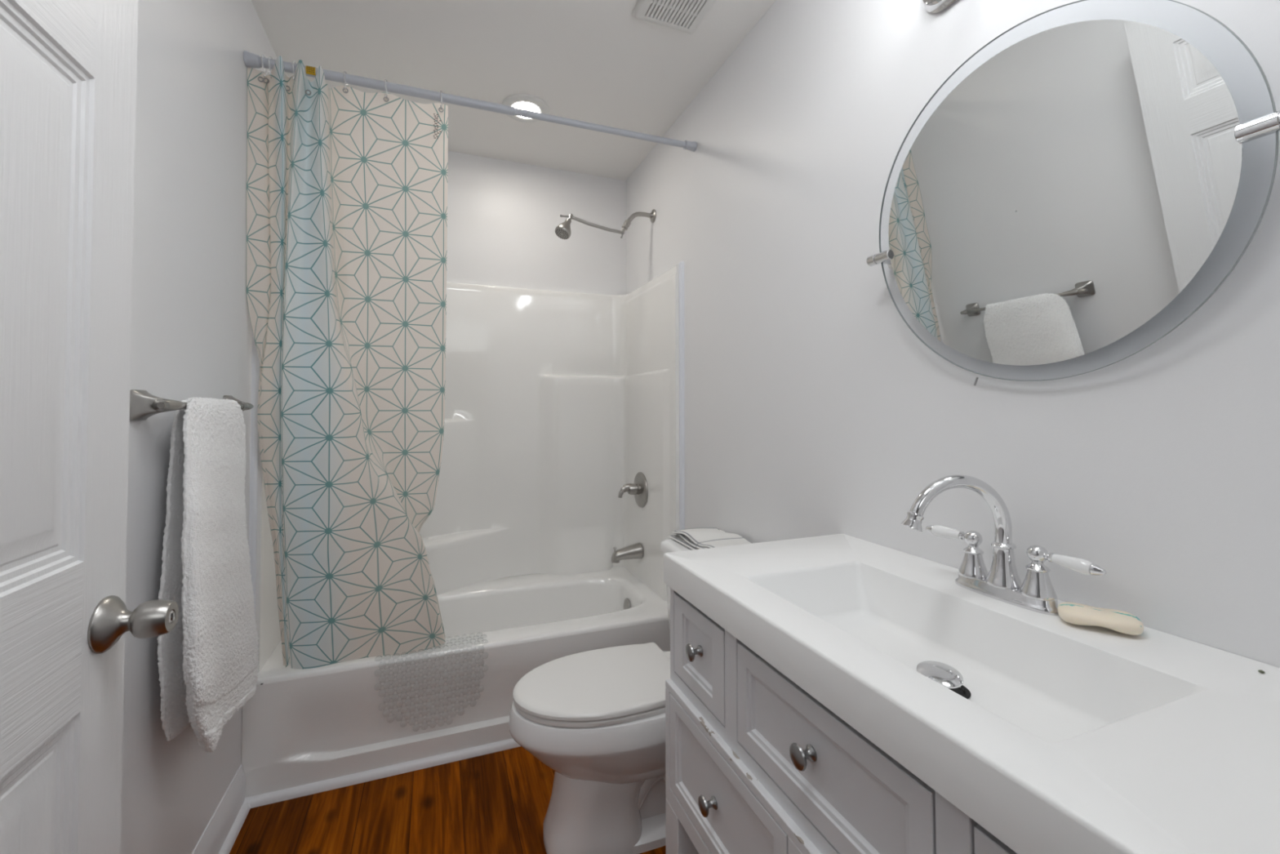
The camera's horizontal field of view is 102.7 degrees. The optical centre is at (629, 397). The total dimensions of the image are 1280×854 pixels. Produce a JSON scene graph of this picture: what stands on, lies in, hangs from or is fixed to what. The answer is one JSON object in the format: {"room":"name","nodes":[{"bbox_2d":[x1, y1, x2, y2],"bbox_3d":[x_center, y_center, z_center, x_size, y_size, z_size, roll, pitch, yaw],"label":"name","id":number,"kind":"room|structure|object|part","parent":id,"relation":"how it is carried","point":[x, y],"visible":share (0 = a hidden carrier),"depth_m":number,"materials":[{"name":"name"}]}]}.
{"room":"bathroom","nodes":[
{"label":"bathroom","id":0,"kind":"room"},
{"bbox_2d":[120,0,276,853],"bbox_3d":[-1.044,-0.006,1.071,0.100,2.474,2.738,0,-1,-21],"label":"wall","id":1,"kind":"structure","parent":0,"point":[192,330],"depth_m":1.16,"materials":[{"name":"white paint"}]},
{"bbox_2d":[0,0,178,853],"bbox_3d":[-0.582,0.195,0.386,0.124,2.027,0.772,0,-1,-21],"label":"door","id":2,"kind":"structure","parent":1,"relation":"in","point":[68,68],"depth_m":0.63,"materials":[{"name":"white paint"}]},
{"bbox_3d":[-0.698,0.307,0.699,0.030,0.073,0.073,0,-1,-21],"label":"knob","id":3,"kind":"part","parent":2,"relation":"part of","materials":[{"name":"silver metal"}]},
{"bbox_2d":[129,389,253,420],"bbox_3d":[-1.017,0.019,1.224,0.057,0.060,0.518,0,-1,-21],"label":"towel bar","id":4,"kind":"object","parent":1,"relation":"attached to","point":[143,405],"visible":0.76,"depth_m":1.00,"materials":[{"name":"silver metal"}]},
{"bbox_2d":[156,396,258,751],"bbox_3d":[-0.989,0.414,1.242,0.092,0.827,0.501,0,-1,-21],"label":"bath towel","id":5,"kind":"object","parent":4,"relation":"hanging from","point":[208,663],"visible":1,"depth_m":1.11,"materials":[{"name":"white fabric"}]},
{"bbox_3d":[-1.000,0.019,1.231,0.014,0.014,0.418,0,-1,-21],"label":"rail","id":6,"kind":"part","parent":4,"relation":"part of","materials":[{"name":"silver metal"}]},
{"bbox_2d":[191,764,245,853],"bbox_3d":[-0.864,1.160,0.726,0.013,0.127,1.773,0,-1,-21],"label":"baseboard","id":7,"kind":"structure","parent":1,"relation":"attached to","point":[215,834],"depth_m":1.41,"materials":[{"name":"white paint"}]},
{"bbox_2d":[218,800,250,853],"bbox_3d":[-0.849,1.214,0.730,0.018,0.020,1.773,0,-1,-21],"label":"trim","id":8,"kind":"structure","parent":1,"relation":"attached to","point":[239,820],"depth_m":1.45,"materials":[{"name":"white paint"}]},
{"bbox_2d":[248,332,259,616],"bbox_3d":[-1.193,0.139,1.629,0.016,1.460,0.031,0,-1,-21],"label":"trim","id":9,"kind":"structure","parent":1,"relation":"attached to","point":[255,358],"depth_m":1.62,"materials":[{"name":"white plastic"}]},
{"bbox_2d":[243,50,697,151],"bbox_3d":[-0.447,-1.020,1.813,1.522,0.052,0.045,0,-1,-21],"label":"shower rod","id":10,"kind":"object","parent":1,"relation":"attached to","point":[252,60],"visible":1,"depth_m":1.74,"materials":[{"name":"grey metal"}]},
{"bbox_2d":[246,56,448,669],"bbox_3d":[-0.903,-0.082,1.675,0.588,1.900,0.177,0,-1,-21],"label":"shower curtain","id":11,"kind":"object","parent":10,"relation":"hanging from","point":[347,189],"visible":1,"depth_m":1.66,"materials":[{"name":"fabric"}]},
{"bbox_2d":[433,113,441,138],"bbox_3d":[-0.649,-0.916,1.728,0.026,0.084,0.001,0,-1,-21],"label":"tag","id":12,"kind":"object","parent":11,"relation":"attached to","point":[437,117],"depth_m":1.74,"materials":[{"name":"white"}]},
{"bbox_2d":[229,746,666,853],"bbox_3d":[-0.284,1.267,1.329,1.724,0.060,2.738,0,-1,-21],"label":"floor","id":13,"kind":"structure","parent":0,"point":[496,802],"depth_m":1.52,"materials":[{"name":"brown wood"}]},
{"bbox_2d":[241,566,670,797],"bbox_3d":[-0.598,1.068,2.169,1.523,0.374,0.733,0,-1,-21],"label":"bathtub","id":14,"kind":"object","parent":13,"relation":"on","point":[300,726],"visible":0.6,"depth_m":1.77,"materials":[{"name":"white ceramic"}]},
{"bbox_2d":[244,737,520,808],"bbox_3d":[-0.459,1.236,1.815,1.511,0.024,0.018,0,-1,-21],"label":"trim","id":15,"kind":"structure","parent":14,"relation":"attached to","point":[287,793],"depth_m":1.67,"materials":[{"name":"white paint"}]},
{"bbox_2d":[374,631,488,729],"bbox_3d":[-0.685,0.993,1.786,0.365,0.265,0.102,0,-1,-21],"label":"bath mat","id":16,"kind":"object","parent":14,"relation":"on","point":[478,632],"visible":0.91,"depth_m":1.75,"materials":[{"name":"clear plastic"}]},
{"bbox_3d":[-0.013,0.975,2.391,0.017,0.071,0.072,0,-1,-21],"label":"overflow plate","id":17,"kind":"part","parent":14,"relation":"part of","materials":[{"name":"silver metal"}]},
{"bbox_2d":[509,537,691,853],"bbox_3d":[0.037,0.865,1.520,0.774,0.752,0.472,0,-1,-21],"label":"toilet","id":18,"kind":"object","parent":13,"relation":"on","point":[596,718],"visible":0.59,"depth_m":1.36,"materials":[{"name":"white ceramic"}]},
{"bbox_3d":[-0.053,0.949,1.484,0.580,0.213,0.373,0,-1,-21],"label":"bowl","id":19,"kind":"part","parent":18,"relation":"part of","materials":[{"name":"white ceramic"}]},
{"bbox_3d":[-0.088,0.834,1.474,0.478,0.014,0.346,0,-1,-21],"label":"seat","id":20,"kind":"part","parent":18,"relation":"part of","materials":[{"name":"white plastic"}]},
{"bbox_3d":[-0.088,0.814,1.474,0.485,0.021,0.350,0,-1,-21],"label":"lid","id":21,"kind":"part","parent":18,"relation":"part of","materials":[{"name":"white plastic"}]},
{"bbox_3d":[0.293,0.695,1.620,0.215,0.327,0.444,0,-1,-21],"label":"tank","id":22,"kind":"part","parent":18,"relation":"part of","materials":[{"name":"white ceramic"}]},
{"bbox_3d":[0.290,0.511,1.623,0.234,0.040,0.472,0,-1,-21],"label":"tank lid","id":23,"kind":"part","parent":18,"relation":"part of","materials":[{"name":"white ceramic"}]},
{"bbox_2d":[667,527,751,549],"bbox_3d":[0.289,0.469,1.677,0.198,0.048,0.355,0,-1,-21],"label":"folded towel","id":24,"kind":"object","parent":18,"relation":"on","point":[703,537],"visible":0.59,"depth_m":1.68,"materials":[{"name":"fabric"}]},
{"bbox_2d":[665,587,1017,853],"bbox_3d":[0.461,0.814,0.777,0.516,0.822,0.908,0,-1,-21],"label":"bathroom vanity","id":25,"kind":"object","parent":13,"relation":"on","point":[755,763],"visible":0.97,"depth_m":0.79,"materials":[{"name":"white paint"}]},
{"bbox_3d":[0.113,1.052,1.094,0.050,0.360,0.062,0,-1,-21],"label":"leg","id":26,"kind":"part","parent":25,"relation":"part of","materials":[{"name":"white paint"}]},
{"bbox_3d":[0.128,0.503,1.012,0.030,0.033,0.033,0,-1,-21],"label":"knob","id":27,"kind":"part","parent":25,"relation":"part of","materials":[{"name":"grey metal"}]},
{"bbox_3d":[0.141,0.507,1.017,0.016,0.167,0.206,0,-1,-21],"label":"drawer","id":28,"kind":"part","parent":25,"relation":"part of","materials":[{"name":"white paint"}]},
{"bbox_3d":[0.143,0.742,0.933,0.030,0.033,0.033,0,-1,-21],"label":"knob","id":29,"kind":"part","parent":25,"relation":"part of","materials":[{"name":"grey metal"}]},
{"bbox_3d":[0.163,0.731,0.918,0.016,0.198,0.394,0,-1,-21],"label":"drawer","id":30,"kind":"part","parent":25,"relation":"part of","materials":[{"name":"white paint"}]},
{"bbox_3d":[0.253,0.744,0.701,0.031,0.238,0.908,0,-1,-21],"label":"frame","id":31,"kind":"part","parent":25,"relation":"part of","materials":[{"name":"white paint"}]},
{"bbox_3d":[0.253,0.618,0.704,0.031,0.016,0.908,0,-1,-21],"label":"ledge rail","id":32,"kind":"part","parent":25,"relation":"part of","materials":[{"name":"paint"}]},
{"bbox_3d":[0.241,0.497,0.711,0.030,0.033,0.033,0,-1,-21],"label":"knob","id":33,"kind":"part","parent":25,"relation":"part of","materials":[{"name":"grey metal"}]},
{"bbox_3d":[0.258,0.500,0.707,0.016,0.167,0.370,0,-1,-21],"label":"drawer","id":34,"kind":"part","parent":25,"relation":"part of","materials":[{"name":"white paint"}]},
{"bbox_2d":[663,533,1279,853],"bbox_3d":[0.470,0.393,0.791,0.501,0.115,0.919,0,-1,-21],"label":"vanity sink","id":35,"kind":"object","parent":25,"relation":"in","point":[1053,735],"visible":1,"depth_m":0.63,"materials":[{"name":"white ceramic"}]},
{"bbox_2d":[900,475,1106,615],"bbox_3d":[0.608,0.233,0.839,0.254,0.207,0.201,-1,-2,42],"label":"sink faucet","id":36,"kind":"object","parent":35,"relation":"on","point":[1002,583],"visible":0.99,"depth_m":0.85,"materials":[{"name":"silver metal"}]},
{"bbox_3d":[0.594,0.253,0.959,0.022,0.022,0.050,0,-1,-21],"label":"lever","id":37,"kind":"part","parent":36,"relation":"part of","materials":[{"name":"white ceramic"}]},
{"bbox_3d":[0.557,0.189,0.861,0.181,0.119,0.024,0,-1,-6],"label":"spout","id":38,"kind":"part","parent":36,"relation":"part of","materials":[{"name":"silver metal"}]},
{"bbox_3d":[0.616,0.278,0.916,0.048,0.080,0.048,0,-1,-21],"label":"handle","id":39,"kind":"part","parent":36,"relation":"part of","materials":[{"name":"silver metal"}]},
{"bbox_3d":[0.635,0.281,0.867,0.052,0.072,0.052,0,-1,-21],"label":"spout","id":40,"kind":"part","parent":36,"relation":"part of","materials":[{"name":"silver metal"}]},
{"bbox_3d":[0.635,0.326,0.866,0.052,0.022,0.166,0,-1,-21],"label":"plate","id":41,"kind":"part","parent":36,"relation":"part of","materials":[{"name":"silver metal"}]},
{"bbox_3d":[0.653,0.276,0.818,0.048,0.080,0.048,0,-1,-21],"label":"handle","id":42,"kind":"part","parent":36,"relation":"part of","materials":[{"name":"silver metal"}]},
{"bbox_3d":[0.673,0.252,0.776,0.022,0.022,0.050,0,-1,-21],"label":"lever","id":43,"kind":"part","parent":36,"relation":"part of","materials":[{"name":"white ceramic"}]},
{"bbox_2d":[1057,601,1143,635],"bbox_3d":[0.685,0.321,0.747,0.092,0.022,0.063,-1,-2,36],"label":"soap bar","id":44,"kind":"object","parent":35,"relation":"on","point":[1075,613],"visible":1,"depth_m":0.73,"materials":[{"name":"beige wax"}]},
{"bbox_3d":[0.374,0.493,0.397,0.016,0.167,0.205,0,-1,-21],"label":"drawer","id":45,"kind":"part","parent":25,"relation":"part of","materials":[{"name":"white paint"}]},
{"bbox_2d":[250,0,776,180],"bbox_3d":[-0.283,-1.276,1.384,1.724,0.080,2.738,0,-1,-21],"label":"ceiling","id":46,"kind":"structure","parent":0,"point":[592,61],"depth_m":1.84,"materials":[{"name":"white paint"}]},
{"bbox_2d":[502,93,549,123],"bbox_3d":[-0.437,-1.214,2.154,0.198,0.012,0.198,0,-1,-21],"label":"recessed light","id":47,"kind":"object","parent":46,"relation":"in","point":[522,101],"visible":0.6,"depth_m":2.11,"materials":[{"name":"white plastic"}]},
{"bbox_2d":[632,0,716,34],"bbox_3d":[0.159,-1.222,1.550,0.220,0.020,0.270,0,-1,-21],"label":"exhaust fan","id":48,"kind":"object","parent":46,"relation":"attached to","point":[683,15],"visible":1,"depth_m":1.61,"materials":[{"name":"white plastic"}]},
{"bbox_2d":[446,151,626,295],"bbox_3d":[-0.748,0.027,2.591,1.524,2.474,0.100,0,-1,-21],"label":"wall","id":49,"kind":"structure","parent":0,"point":[504,217],"depth_m":2.65,"materials":[{"name":"white paint"}]},
{"bbox_2d":[255,264,679,671],"bbox_3d":[-0.609,0.158,2.218,1.522,1.450,0.687,0,-1,-21],"label":"shower surround","id":50,"kind":"object","parent":49,"relation":"attached to","point":[556,402],"visible":0.57,"depth_m":2.56,"materials":[{"name":"white plastic"}]},
{"bbox_2d":[611,542,643,563],"bbox_3d":[-0.015,0.745,2.459,0.147,0.082,0.075,0,-1,-21],"label":"tub spout","id":51,"kind":"object","parent":50,"relation":"attached to","point":[633,551],"visible":1,"depth_m":2.44,"materials":[{"name":"silver metal"}]},
{"bbox_2d":[617,471,648,507],"bbox_3d":[0.002,0.447,2.468,0.122,0.170,0.170,0,-1,-21],"label":"shower valve","id":52,"kind":"object","parent":50,"relation":"attached to","point":[639,488],"visible":1,"depth_m":2.45,"materials":[{"name":"silver metal"}]},
{"bbox_3d":[-0.019,0.446,2.460,0.076,0.068,0.034,0,-1,-21],"label":"lever","id":53,"kind":"part","parent":52,"relation":"part of","materials":[{"name":"silver metal"}]},
{"bbox_3d":[0.018,0.442,2.474,0.060,0.055,0.055,0,-1,-21],"label":"handle","id":54,"kind":"part","parent":52,"relation":"part of","materials":[{"name":"silver metal"}]},
{"bbox_2d":[626,0,1279,667],"bbox_3d":[0.476,0.007,1.642,0.100,2.474,2.738,0,-1,-21],"label":"wall","id":55,"kind":"structure","parent":0,"point":[813,408],"depth_m":1.10,"materials":[{"name":"white paint"}]},
{"bbox_2d":[555,208,656,239],"bbox_3d":[-0.105,-0.813,2.373,0.490,0.202,0.073,1,-1,-23],"label":"shower fixture","id":56,"kind":"object","parent":55,"relation":"attached to","point":[562,230],"visible":1,"depth_m":2.36,"materials":[{"name":"silver metal"}]},
{"bbox_3d":[-0.154,-0.801,2.370,0.250,0.055,0.014,0,-1,-21],"label":"extension arm","id":57,"kind":"part","parent":56,"relation":"part of","materials":[{"name":"silver metal"}]},
{"bbox_3d":[0.046,-0.855,2.449,0.142,0.074,0.021,0,-1,-21],"label":"arm","id":58,"kind":"part","parent":56,"relation":"part of","materials":[{"name":"silver metal"}]},
{"bbox_2d":[678,261,684,529],"bbox_3d":[0.219,0.151,2.160,0.016,1.460,0.031,0,-1,-21],"label":"trim","id":59,"kind":"structure","parent":55,"relation":"attached to","point":[682,406],"depth_m":2.15,"materials":[{"name":"white plastic"}]},
{"bbox_2d":[922,0,958,13],"bbox_3d":[0.584,-0.899,0.835,0.279,0.197,0.457,0,-1,-21],"label":"vanity light","id":60,"kind":"object","parent":55,"relation":"attached to","point":[931,6],"visible":1,"depth_m":1.05,"materials":[{"name":"silver metal"}]},
{"bbox_2d":[866,0,1279,385],"bbox_3d":[0.660,-0.313,0.865,0.106,0.576,0.631,0,-1,-21],"label":"wall mirror","id":61,"kind":"object","parent":55,"relation":"attached to","point":[1115,146],"visible":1,"depth_m":0.79,"materials":[{"name":"silver glass"}]},
{"bbox_3d":[0.579,-0.308,1.148,0.059,0.038,0.038,0,-1,-21],"label":"wall post","id":62,"kind":"part","parent":61,"relation":"part of","materials":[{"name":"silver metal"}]}
]}

